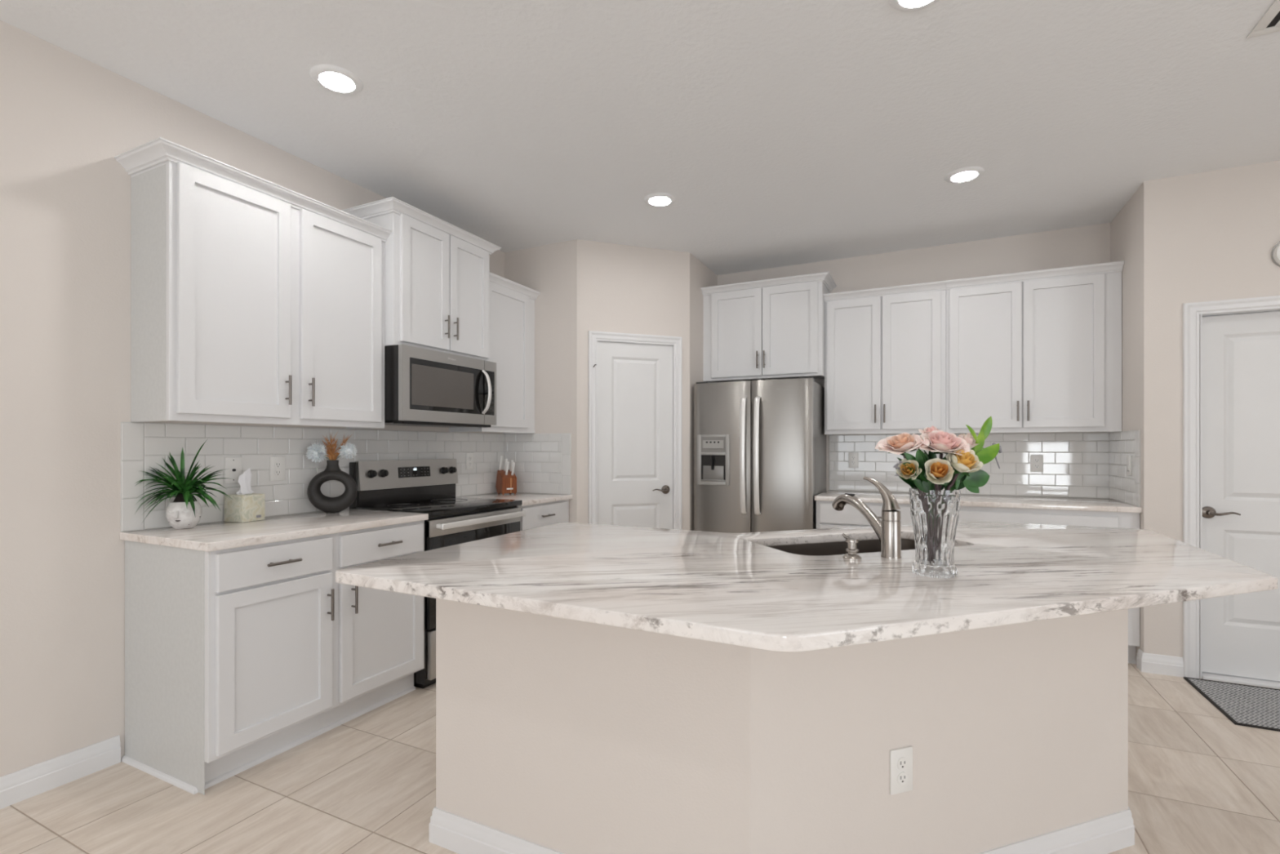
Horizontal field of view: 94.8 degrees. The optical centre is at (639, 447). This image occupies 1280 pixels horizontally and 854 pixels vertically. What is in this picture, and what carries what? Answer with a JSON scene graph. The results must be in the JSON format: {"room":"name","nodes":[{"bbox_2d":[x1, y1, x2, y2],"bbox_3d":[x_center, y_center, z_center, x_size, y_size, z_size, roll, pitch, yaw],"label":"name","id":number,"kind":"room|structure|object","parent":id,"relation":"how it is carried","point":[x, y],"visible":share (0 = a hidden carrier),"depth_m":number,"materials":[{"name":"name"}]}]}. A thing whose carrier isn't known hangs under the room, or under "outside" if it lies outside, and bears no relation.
{"room":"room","nodes":[
{"label":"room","id":0,"kind":"room"},
{"bbox_2d":[0,20,504,777],"bbox_3d":[-2.461,-0.117,1.702,0.120,2.738,9.100,0,0,26],"label":"wall","id":1,"kind":"structure","parent":0,"point":[65,117],"depth_m":2.21,"materials":[{"name":"paint"}]},
{"bbox_2d":[0,734,120,808],"bbox_3d":[-3.212,1.200,0.009,0.015,0.105,5.198,0,0,26],"label":"baseboard","id":2,"kind":"structure","parent":1,"relation":"attached to","point":[24,784],"depth_m":2.17,"materials":[{"name":"white paint"}]},
{"bbox_2d":[114,137,391,428],"bbox_3d":[-1.703,-0.627,2.733,0.338,1.049,1.054,0,0,26],"label":"upper cabinet","id":3,"kind":"object","parent":1,"relation":"attached to","point":[255,300],"visible":1,"depth_m":2.50,"materials":[{"name":"white paint"}]},
{"bbox_2d":[120,422,505,532],"bbox_3d":[-1.552,0.118,3.418,0.009,0.440,2.377,0,0,26],"label":"tile backsplash","id":4,"kind":"structure","parent":1,"relation":"attached to","point":[144,446],"depth_m":2.86,"materials":[{"name":"grey tile"}]},
{"bbox_2d":[224,457,241,483],"bbox_3d":[-1.878,0.105,2.721,0.015,0.118,0.074,0,0,26],"label":"cable plate","id":5,"kind":"object","parent":4,"relation":"attached to","point":[233,464],"visible":0.94,"depth_m":2.72,"materials":[{"name":"white plastic"}]},
{"bbox_2d":[270,456,284,480],"bbox_3d":[-1.791,0.106,2.908,0.009,0.118,0.074,0,0,26],"label":"electrical outlet","id":6,"kind":"object","parent":4,"relation":"attached to","point":[277,464],"visible":1,"depth_m":2.90,"materials":[{"name":"white plastic"}]},
{"bbox_2d":[274,461,281,468],"bbox_3d":[-1.788,0.086,2.907,0.002,0.034,0.034,0,0,26],"label":"socket","id":7,"kind":"object","parent":6,"relation":"attached to","point":[277,464],"depth_m":2.91,"materials":[{"name":"white plastic"}]},
{"bbox_2d":[274,469,281,475],"bbox_3d":[-1.788,0.126,2.907,0.002,0.034,0.034,0,0,26],"label":"socket","id":8,"kind":"object","parent":6,"relation":"attached to","point":[277,472],"depth_m":2.91,"materials":[{"name":"white plastic"}]},
{"bbox_2d":[466,453,473,469],"bbox_3d":[-1.194,0.097,4.132,0.009,0.118,0.074,0,0,26],"label":"electrical outlet","id":9,"kind":"object","parent":4,"relation":"attached to","point":[469,456],"visible":1,"depth_m":4.13,"materials":[{"name":"white plastic"}]},
{"bbox_2d":[341,196,501,360],"bbox_3d":[-1.275,-0.923,3.536,0.403,0.757,0.870,0,0,26],"label":"upper cabinet","id":10,"kind":"object","parent":1,"relation":"attached to","point":[437,271],"visible":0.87,"depth_m":3.36,"materials":[{"name":"white paint"}]},
{"bbox_2d":[448,271,540,433],"bbox_3d":[-1.010,-0.623,4.154,0.338,1.039,0.579,0,0,26],"label":"upper cabinet","id":11,"kind":"object","parent":1,"relation":"attached to","point":[511,304],"visible":0.55,"depth_m":4.11,"materials":[{"name":"white paint"}]},
{"bbox_2d":[384,344,496,427],"bbox_3d":[-1.243,-0.337,3.521,0.457,0.415,0.756,0,0,26],"label":"microwave","id":12,"kind":"object","parent":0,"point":[424,387],"visible":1,"depth_m":3.34,"materials":[{"name":"silver metal"}]},
{"bbox_2d":[504,239,717,530],"bbox_3d":[-0.117,-0.117,4.601,1.805,2.738,0.537,0,0,-19],"label":"wall","id":13,"kind":"structure","parent":0,"point":[584,286],"depth_m":4.32,"materials":[{"name":"paint"}]},
{"bbox_2d":[505,433,571,494],"bbox_3d":[-0.762,0.118,4.351,0.592,0.440,0.009,0,0,26],"label":"tile backsplash","id":14,"kind":"structure","parent":13,"relation":"attached to","point":[543,461],"depth_m":4.33,"materials":[{"name":"grey tile"}]},
{"bbox_2d":[588,330,681,529],"bbox_3d":[-0.038,0.208,4.374,0.724,2.088,0.148,0,0,-19],"label":"door","id":15,"kind":"structure","parent":13,"relation":"in","point":[635,380],"depth_m":4.35,"materials":[{"name":"paint"}]},
{"bbox_2d":[0,0,1279,275],"bbox_3d":[0.781,-1.536,0.119,7.500,0.100,9.300,0,0,26],"label":"ceiling","id":16,"kind":"structure","parent":0,"point":[781,133],"depth_m":2.51,"materials":[{"name":"paint"}]},
{"bbox_2d":[309,64,363,94],"bbox_3d":[-1.225,-1.480,2.380,0.194,0.011,0.194,0,0,26],"label":"recessed light","id":17,"kind":"object","parent":16,"relation":"in","point":[339,80],"visible":1,"depth_m":2.37,"materials":[{"name":"paint"}]},
{"bbox_2d":[643,192,675,206],"bbox_3d":[0.118,-1.480,3.531,0.194,0.011,0.194,0,0,26],"label":"recessed light","id":18,"kind":"object","parent":16,"relation":"in","point":[656,199],"visible":1,"depth_m":3.51,"materials":[{"name":"paint"}]},
{"bbox_2d":[888,0,939,12],"bbox_3d":[0.909,-1.480,1.910,0.194,0.011,0.194,0,0,26],"label":"recessed light","id":19,"kind":"object","parent":16,"relation":"in","point":[907,6],"visible":1,"depth_m":1.96,"materials":[{"name":"paint"}]},
{"bbox_2d":[944,166,984,183],"bbox_3d":[1.769,-1.480,3.209,0.194,0.011,0.194,0,0,26],"label":"recessed light","id":20,"kind":"object","parent":16,"relation":"in","point":[967,174],"visible":1,"depth_m":3.19,"materials":[{"name":"paint"}]},
{"bbox_2d":[1246,0,1279,38],"bbox_3d":[2.301,-1.478,1.887,0.400,0.015,0.350,0,0,26],"label":"ceiling vent","id":21,"kind":"object","parent":16,"relation":"in","point":[1269,23],"visible":1,"depth_m":2.06,"materials":[{"name":"white plastic"}]},
{"bbox_2d":[0,662,1279,853],"bbox_3d":[0.781,1.302,0.119,7.500,0.100,9.300,0,0,26],"label":"floor","id":22,"kind":"structure","parent":0,"point":[1200,781],"depth_m":2.10,"materials":[{"name":"tile"}]},
{"bbox_2d":[120,520,424,794],"bbox_3d":[-1.565,0.811,2.671,0.636,0.881,1.024,0,0,26],"label":"base cabinet","id":23,"kind":"object","parent":22,"relation":"on","point":[236,659],"visible":0.92,"depth_m":2.31,"materials":[{"name":"white paint"}]},
{"bbox_2d":[120,508,428,551],"bbox_3d":[-1.579,0.354,2.676,0.610,0.032,1.025,0,0,26],"label":"countertop","id":24,"kind":"structure","parent":23,"relation":"on","point":[217,535],"depth_m":2.45,"materials":[{"name":"stone"}]},
{"bbox_2d":[133,438,232,528],"bbox_3d":[-1.877,0.150,2.423,0.281,0.375,0.276,0,0,36],"label":"potted plant","id":25,"kind":"object","parent":24,"relation":"on","point":[184,512],"visible":1,"depth_m":2.43,"materials":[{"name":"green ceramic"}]},
{"bbox_2d":[224,467,264,522],"bbox_3d":[-1.820,0.216,2.711,0.111,0.244,0.112,0,0,18],"label":"tissue box","id":26,"kind":"object","parent":24,"relation":"on","point":[246,505],"visible":0.98,"depth_m":2.68,"materials":[{"name":"beige cardboard"}]},
{"bbox_2d":[307,459,357,512],"bbox_3d":[-1.590,0.202,3.046,0.232,0.272,0.101,0,0,-18],"label":"vase","id":27,"kind":"object","parent":24,"relation":"on","point":[332,471],"visible":1,"depth_m":3.02,"materials":[{"name":"grey ceramic"}]},
{"bbox_2d":[305,442,330,462],"bbox_3d":[-1.658,0.033,3.025,0.110,0.122,0.107,0,0,28],"label":"flower","id":28,"kind":"object","parent":27,"relation":"in","point":[315,451],"visible":1,"depth_m":3.00,"materials":[{"name":"white plant"}]},
{"bbox_2d":[321,431,338,460],"bbox_3d":[-1.598,0.000,3.044,0.093,0.186,0.095,0,0,-18],"label":"dried grass","id":29,"kind":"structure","parent":27,"relation":"in","point":[331,456],"depth_m":3.04,"materials":[{"name":"brown plant"}]},
{"bbox_2d":[335,432,350,458],"bbox_3d":[-1.550,0.006,3.069,0.093,0.175,0.050,0,0,-18],"label":"dried grass","id":30,"kind":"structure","parent":27,"relation":"in","point":[347,438],"depth_m":3.06,"materials":[{"name":"brown plant"}]},
{"bbox_2d":[337,441,357,459],"bbox_3d":[-1.532,0.031,3.078,0.100,0.125,0.101,0,0,15],"label":"flower","id":31,"kind":"object","parent":27,"relation":"in","point":[347,451],"visible":1,"depth_m":3.06,"materials":[{"name":"white plant"}]},
{"bbox_2d":[349,458,525,688],"bbox_3d":[-1.159,0.664,3.471,0.652,1.176,0.761,0,0,26],"label":"stove","id":32,"kind":"object","parent":22,"relation":"on","point":[409,486],"visible":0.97,"depth_m":3.37,"materials":[{"name":"black metal"}]},
{"bbox_2d":[356,497,522,517],"bbox_3d":[-1.151,0.344,3.466,0.552,0.029,0.758,0,0,26],"label":"cooktop","id":33,"kind":"object","parent":32,"relation":"in","point":[436,507],"depth_m":3.37,"materials":[{"name":"black glass"}]},
{"bbox_2d":[516,499,568,530],"bbox_3d":[-0.875,0.811,4.085,0.636,0.881,0.583,0,0,26],"label":"base cabinet","id":34,"kind":"object","parent":22,"relation":"on","point":[537,515],"visible":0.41,"depth_m":3.92,"materials":[{"name":"white paint"}]},
{"bbox_2d":[456,492,572,506],"bbox_3d":[-0.888,0.354,4.091,0.610,0.032,0.585,0,0,26],"label":"countertop","id":35,"kind":"structure","parent":34,"relation":"on","point":[528,499],"depth_m":4.02,"materials":[{"name":"stone"}]},
{"bbox_2d":[495,469,516,493],"bbox_3d":[-0.981,0.252,4.315,0.112,0.172,0.136,0,0,-34],"label":"knife block","id":36,"kind":"object","parent":35,"relation":"on","point":[504,483],"visible":0.97,"depth_m":4.27,"materials":[{"name":"brown wood"}]},
{"bbox_2d":[498,455,502,470],"bbox_3d":[-1.015,0.115,4.294,0.019,0.110,0.048,0,0,-34],"label":"kitchen knife","id":37,"kind":"object","parent":36,"relation":"on","point":[501,456],"visible":1,"depth_m":4.29,"materials":[{"name":"white plastic"}]},
{"bbox_2d":[503,457,507,471],"bbox_3d":[-0.982,0.128,4.303,0.019,0.096,0.042,0,0,-34],"label":"kitchen knife","id":38,"kind":"object","parent":36,"relation":"on","point":[506,459],"visible":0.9,"depth_m":4.30,"materials":[{"name":"white plastic"}]},
{"bbox_2d":[505,461,509,475],"bbox_3d":[-0.963,0.152,4.267,0.019,0.100,0.044,0,0,-34],"label":"kitchen knife","id":39,"kind":"object","parent":36,"relation":"in","point":[508,462],"visible":1,"depth_m":4.26,"materials":[{"name":"white plastic"}]},
{"bbox_2d":[509,460,513,471],"bbox_3d":[-0.945,0.137,4.326,0.019,0.086,0.039,0,0,-34],"label":"kitchen knife","id":40,"kind":"object","parent":36,"relation":"on","point":[512,461],"visible":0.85,"depth_m":4.32,"materials":[{"name":"white plastic"}]},
{"bbox_2d":[511,462,515,475],"bbox_3d":[-0.924,0.156,4.288,0.019,0.100,0.044,0,0,-34],"label":"kitchen knife","id":41,"kind":"object","parent":36,"relation":"in","point":[513,463],"visible":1,"depth_m":4.28,"materials":[{"name":"white plastic"}]},
{"bbox_2d":[693,376,826,533],"bbox_3d":[0.924,0.378,4.530,0.882,1.748,0.756,0,0,26],"label":"refrigerator","id":42,"kind":"object","parent":22,"relation":"on","point":[760,446],"visible":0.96,"depth_m":4.23,"materials":[{"name":"grey metal"}]},
{"bbox_2d":[429,598,1134,853],"bbox_3d":[0.600,0.811,2.180,2.009,0.882,1.675,0,0,26],"label":"kitchen island","id":43,"kind":"object","parent":22,"relation":"on","point":[554,735],"visible":0.69,"depth_m":1.63,"materials":[{"name":"paint"}]},
{"bbox_2d":[335,520,1277,652],"bbox_3d":[0.618,0.354,2.020,2.311,0.032,2.047,0,0,26],"label":"island countertop","id":44,"kind":"structure","parent":43,"relation":"on","point":[732,588],"depth_m":1.50,"materials":[{"name":"white stone"}]},
{"bbox_2d":[768,538,915,555],"bbox_3d":[0.790,0.473,2.110,0.754,0.207,0.384,0,0,-19],"label":"sink","id":45,"kind":"object","parent":44,"relation":"in","point":[837,548],"visible":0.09,"depth_m":2.29,"materials":[{"name":"silver metal"}]},
{"bbox_2d":[841,533,861,559],"bbox_3d":[0.648,0.303,1.808,0.060,0.070,0.060,0,0,26],"label":"soap dispenser","id":46,"kind":"object","parent":44,"relation":"on","point":[851,549],"visible":1,"depth_m":1.79,"materials":[{"name":"silver metal"}]},
{"bbox_2d":[831,476,901,558],"bbox_3d":[0.726,0.215,1.927,0.073,0.245,0.302,0,0,-21],"label":"faucet","id":47,"kind":"object","parent":44,"relation":"on","point":[888,531],"visible":1,"depth_m":1.81,"materials":[{"name":"silver metal"}]},
{"bbox_2d":[908,487,960,577],"bbox_3d":[0.786,0.224,1.571,0.125,0.228,0.125,0,0,26],"label":"crystal vase","id":48,"kind":"object","parent":44,"relation":"on","point":[935,513],"visible":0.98,"depth_m":1.53,"materials":[{"name":"clear glass"}]},
{"bbox_2d":[893,460,906,475],"bbox_3d":[0.729,0.171,1.557,0.149,0.275,0.013,0,0,-22],"label":"sprig","id":49,"kind":"object","parent":48,"relation":"in","point":[895,466],"visible":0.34,"depth_m":1.53,"materials":[{"name":"grey plant"}]},
{"bbox_2d":[875,432,929,488],"bbox_3d":[0.710,0.134,1.567,0.158,0.350,0.130,0,0,26],"label":"rose","id":50,"kind":"object","parent":48,"relation":"in","point":[899,444],"visible":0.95,"depth_m":1.56,"materials":[{"name":"pink plant"}]},
{"bbox_2d":[896,457,921,481],"bbox_3d":[0.721,0.168,1.542,0.110,0.280,0.058,0,0,-40],"label":"rose","id":51,"kind":"object","parent":48,"relation":"in","point":[914,464],"visible":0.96,"depth_m":1.52,"materials":[{"name":"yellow plant"}]},
{"bbox_2d":[902,449,924,469],"bbox_3d":[0.743,0.158,1.543,0.135,0.302,0.028,0,0,-26],"label":"foliage","id":52,"kind":"object","parent":48,"relation":"in","point":[918,457],"visible":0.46,"depth_m":1.53,"materials":[{"name":"green plant"}]},
{"bbox_2d":[918,426,943,489],"bbox_3d":[0.796,0.125,1.608,0.063,0.367,0.059,0,0,26],"label":"rose","id":53,"kind":"object","parent":48,"relation":"in","point":[928,430],"visible":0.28,"depth_m":1.61,"materials":[{"name":"pink plant"}]},
{"bbox_2d":[896,448,972,493],"bbox_3d":[0.786,0.155,1.571,0.200,0.306,0.112,0,0,-1],"label":"foliage","id":54,"kind":"object","parent":48,"relation":"in","point":[921,482],"visible":0.3,"depth_m":1.53,"materials":[{"name":"green plant"}]},
{"bbox_2d":[924,457,954,489],"bbox_3d":[0.774,0.168,1.523,0.068,0.282,0.128,0,0,26],"label":"rose","id":55,"kind":"object","parent":48,"relation":"in","point":[938,471],"visible":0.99,"depth_m":1.49,"materials":[{"name":"orange plant"}]},
{"bbox_2d":[915,430,970,489],"bbox_3d":[0.795,0.131,1.547,0.138,0.355,0.132,0,0,26],"label":"rose","id":56,"kind":"object","parent":48,"relation":"in","point":[940,442],"visible":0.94,"depth_m":1.53,"materials":[{"name":"pink plant"}]},
{"bbox_2d":[945,448,983,489],"bbox_3d":[0.807,0.155,1.517,0.080,0.308,0.126,0,0,-38],"label":"rose","id":57,"kind":"object","parent":48,"relation":"in","point":[969,462],"visible":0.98,"depth_m":1.49,"materials":[{"name":"yellow plant"}]},
{"bbox_2d":[944,469,989,493],"bbox_3d":[0.842,0.172,1.537,0.126,0.273,0.051,0,0,26],"label":"foliage","id":58,"kind":"object","parent":48,"relation":"in","point":[976,479],"visible":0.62,"depth_m":1.52,"materials":[{"name":"green plant"}]},
{"bbox_2d":[957,432,977,448],"bbox_3d":[0.838,0.135,1.578,0.123,0.348,0.056,0,0,18],"label":"rose","id":59,"kind":"object","parent":48,"relation":"in","point":[968,437],"visible":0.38,"depth_m":1.56,"materials":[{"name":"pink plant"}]},
{"bbox_2d":[965,416,1002,468],"bbox_3d":[0.877,0.113,1.558,0.165,0.392,0.062,0,0,-3],"label":"leaf","id":60,"kind":"object","parent":48,"relation":"in","point":[986,455],"visible":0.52,"depth_m":1.55,"materials":[{"name":"green plant"}]},
{"bbox_2d":[889,746,912,795],"bbox_3d":[0.698,0.862,1.570,0.074,0.118,0.009,0,0,-19],"label":"electrical outlet","id":61,"kind":"object","parent":43,"relation":"attached to","point":[901,758],"visible":1,"depth_m":1.57,"materials":[{"name":"white plastic"}]},
{"bbox_2d":[897,756,907,769],"bbox_3d":[0.699,0.843,1.567,0.034,0.034,0.002,0,0,-19],"label":"socket","id":62,"kind":"object","parent":61,"relation":"attached to","point":[902,762],"depth_m":1.57,"materials":[{"name":"white plastic"}]},
{"bbox_2d":[897,771,907,784],"bbox_3d":[0.699,0.881,1.567,0.034,0.034,0.002,0,0,-19],"label":"socket","id":63,"kind":"object","parent":61,"relation":"attached to","point":[902,776],"depth_m":1.57,"materials":[{"name":"white plastic"}]},
{"bbox_2d":[816,500,912,528],"bbox_3d":[1.732,0.811,4.194,0.835,0.881,0.667,0,0,26],"label":"base cabinet","id":64,"kind":"object","parent":22,"relation":"on","point":[827,517],"visible":0.1,"depth_m":4.02,"materials":[{"name":"white paint"}]},
{"bbox_2d":[958,506,1139,663],"bbox_3d":[2.535,0.811,3.801,0.951,0.881,0.667,0,0,26],"label":"base cabinet","id":65,"kind":"object","parent":22,"relation":"on","point":[1036,516],"visible":0.02,"depth_m":3.47,"materials":[{"name":"white paint"}]},
{"bbox_2d":[814,489,1142,512],"bbox_3d":[2.163,0.354,3.998,1.794,0.032,0.643,0,0,26],"label":"countertop","id":66,"kind":"structure","parent":65,"relation":"on","point":[1105,504],"depth_m":3.69,"materials":[{"name":"stone"}]},
{"bbox_2d":[1183,676,1279,731],"bbox_3d":[3.187,1.248,2.744,0.822,0.008,0.596,0,0,26],"label":"door mat","id":67,"kind":"object","parent":22,"relation":"on","point":[1246,705],"visible":1,"depth_m":2.88,"materials":[{"name":"black fabric"}]},
{"bbox_2d":[717,222,1110,490],"bbox_3d":[1.926,-0.117,4.539,2.937,2.738,0.120,0,0,26],"label":"wall","id":68,"kind":"structure","parent":0,"point":[1090,244],"depth_m":4.28,"materials":[{"name":"paint"}]},
{"bbox_2d":[700,271,836,382],"bbox_3d":[1.021,-0.905,4.681,0.986,0.745,0.419,0,0,26],"label":"upper cabinet","id":69,"kind":"object","parent":68,"relation":"attached to","point":[773,328],"visible":0.93,"depth_m":4.52,"materials":[{"name":"white paint"}]},
{"bbox_2d":[823,280,946,435],"bbox_3d":[1.802,-0.621,4.352,0.812,1.045,0.324,0,0,26],"label":"upper cabinet","id":70,"kind":"object","parent":68,"relation":"attached to","point":[885,348],"visible":0.92,"depth_m":4.23,"materials":[{"name":"white paint"}]},
{"bbox_2d":[829,432,1109,498],"bbox_3d":[2.306,0.120,4.282,1.789,0.436,0.009,0,0,26],"label":"tile backsplash","id":71,"kind":"structure","parent":68,"relation":"attached to","point":[1076,464],"depth_m":4.11,"materials":[{"name":"grey tile"}]},
{"bbox_2d":[848,452,858,467],"bbox_3d":[1.663,0.100,4.586,0.074,0.118,0.009,0,0,26],"label":"electrical outlet","id":72,"kind":"object","parent":71,"relation":"attached to","point":[853,457],"visible":1,"depth_m":4.58,"materials":[{"name":"white plastic"}]},
{"bbox_2d":[1030,454,1043,471],"bbox_3d":[2.739,0.110,4.061,0.074,0.118,0.009,0,0,26],"label":"electrical outlet","id":73,"kind":"object","parent":71,"relation":"attached to","point":[1036,460],"visible":1,"depth_m":4.06,"materials":[{"name":"white plastic"}]},
{"bbox_2d":[1034,457,1039,462],"bbox_3d":[2.738,0.090,4.058,0.034,0.034,0.002,0,0,26],"label":"socket","id":74,"kind":"object","parent":73,"relation":"attached to","point":[1036,460],"depth_m":4.06,"materials":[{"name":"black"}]},
{"bbox_2d":[1034,463,1039,468],"bbox_3d":[2.738,0.130,4.058,0.034,0.034,0.002,0,0,26],"label":"socket","id":75,"kind":"object","parent":73,"relation":"attached to","point":[1036,465],"depth_m":4.06,"materials":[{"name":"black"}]},
{"bbox_2d":[946,260,1124,433],"bbox_3d":[2.603,-0.621,3.961,0.969,1.045,0.324,0,0,26],"label":"upper cabinet","id":76,"kind":"object","parent":68,"relation":"attached to","point":[1037,351],"visible":0.91,"depth_m":3.84,"materials":[{"name":"white paint"}]},
{"bbox_2d":[1110,160,1279,660],"bbox_3d":[4.407,-0.117,2.887,3.211,2.738,0.673,0,0,26],"label":"wall","id":77,"kind":"structure","parent":0,"point":[1212,235],"depth_m":3.23,"materials":[{"name":"paint"}]},
{"bbox_2d":[1109,430,1141,506],"bbox_3d":[2.969,0.120,3.612,0.009,0.436,0.612,0,0,26],"label":"tile backsplash","id":78,"kind":"structure","parent":77,"relation":"attached to","point":[1125,488],"depth_m":3.57,"materials":[{"name":"grey tile"}]},
{"bbox_2d":[1126,455,1131,475],"bbox_3d":[2.901,0.107,3.492,0.009,0.118,0.074,0,0,26],"label":"light switch","id":79,"kind":"object","parent":78,"relation":"attached to","point":[1128,457],"visible":1,"depth_m":3.48,"materials":[{"name":"white plastic"}]},
{"bbox_2d":[1136,648,1183,677],"bbox_3d":[2.897,1.200,3.281,0.182,0.105,0.086,0,0,26],"label":"baseboard","id":80,"kind":"structure","parent":77,"relation":"attached to","point":[1171,665],"depth_m":3.25,"materials":[{"name":"white paint"}]},
{"bbox_2d":[1182,295,1279,688],"bbox_3d":[3.422,0.234,3.049,0.964,2.036,0.140,0,0,26],"label":"door","id":81,"kind":"structure","parent":77,"relation":"in","point":[1231,348],"depth_m":3.17,"materials":[{"name":"paint"}]},
{"bbox_2d":[1271,241,1279,266],"bbox_3d":[3.348,-1.000,3.007,0.164,0.164,0.041,0,0,26],"label":"smoke detector","id":82,"kind":"object","parent":77,"relation":"attached to","point":[1275,254],"visible":1,"depth_m":3.04,"materials":[{"name":"white plastic"}]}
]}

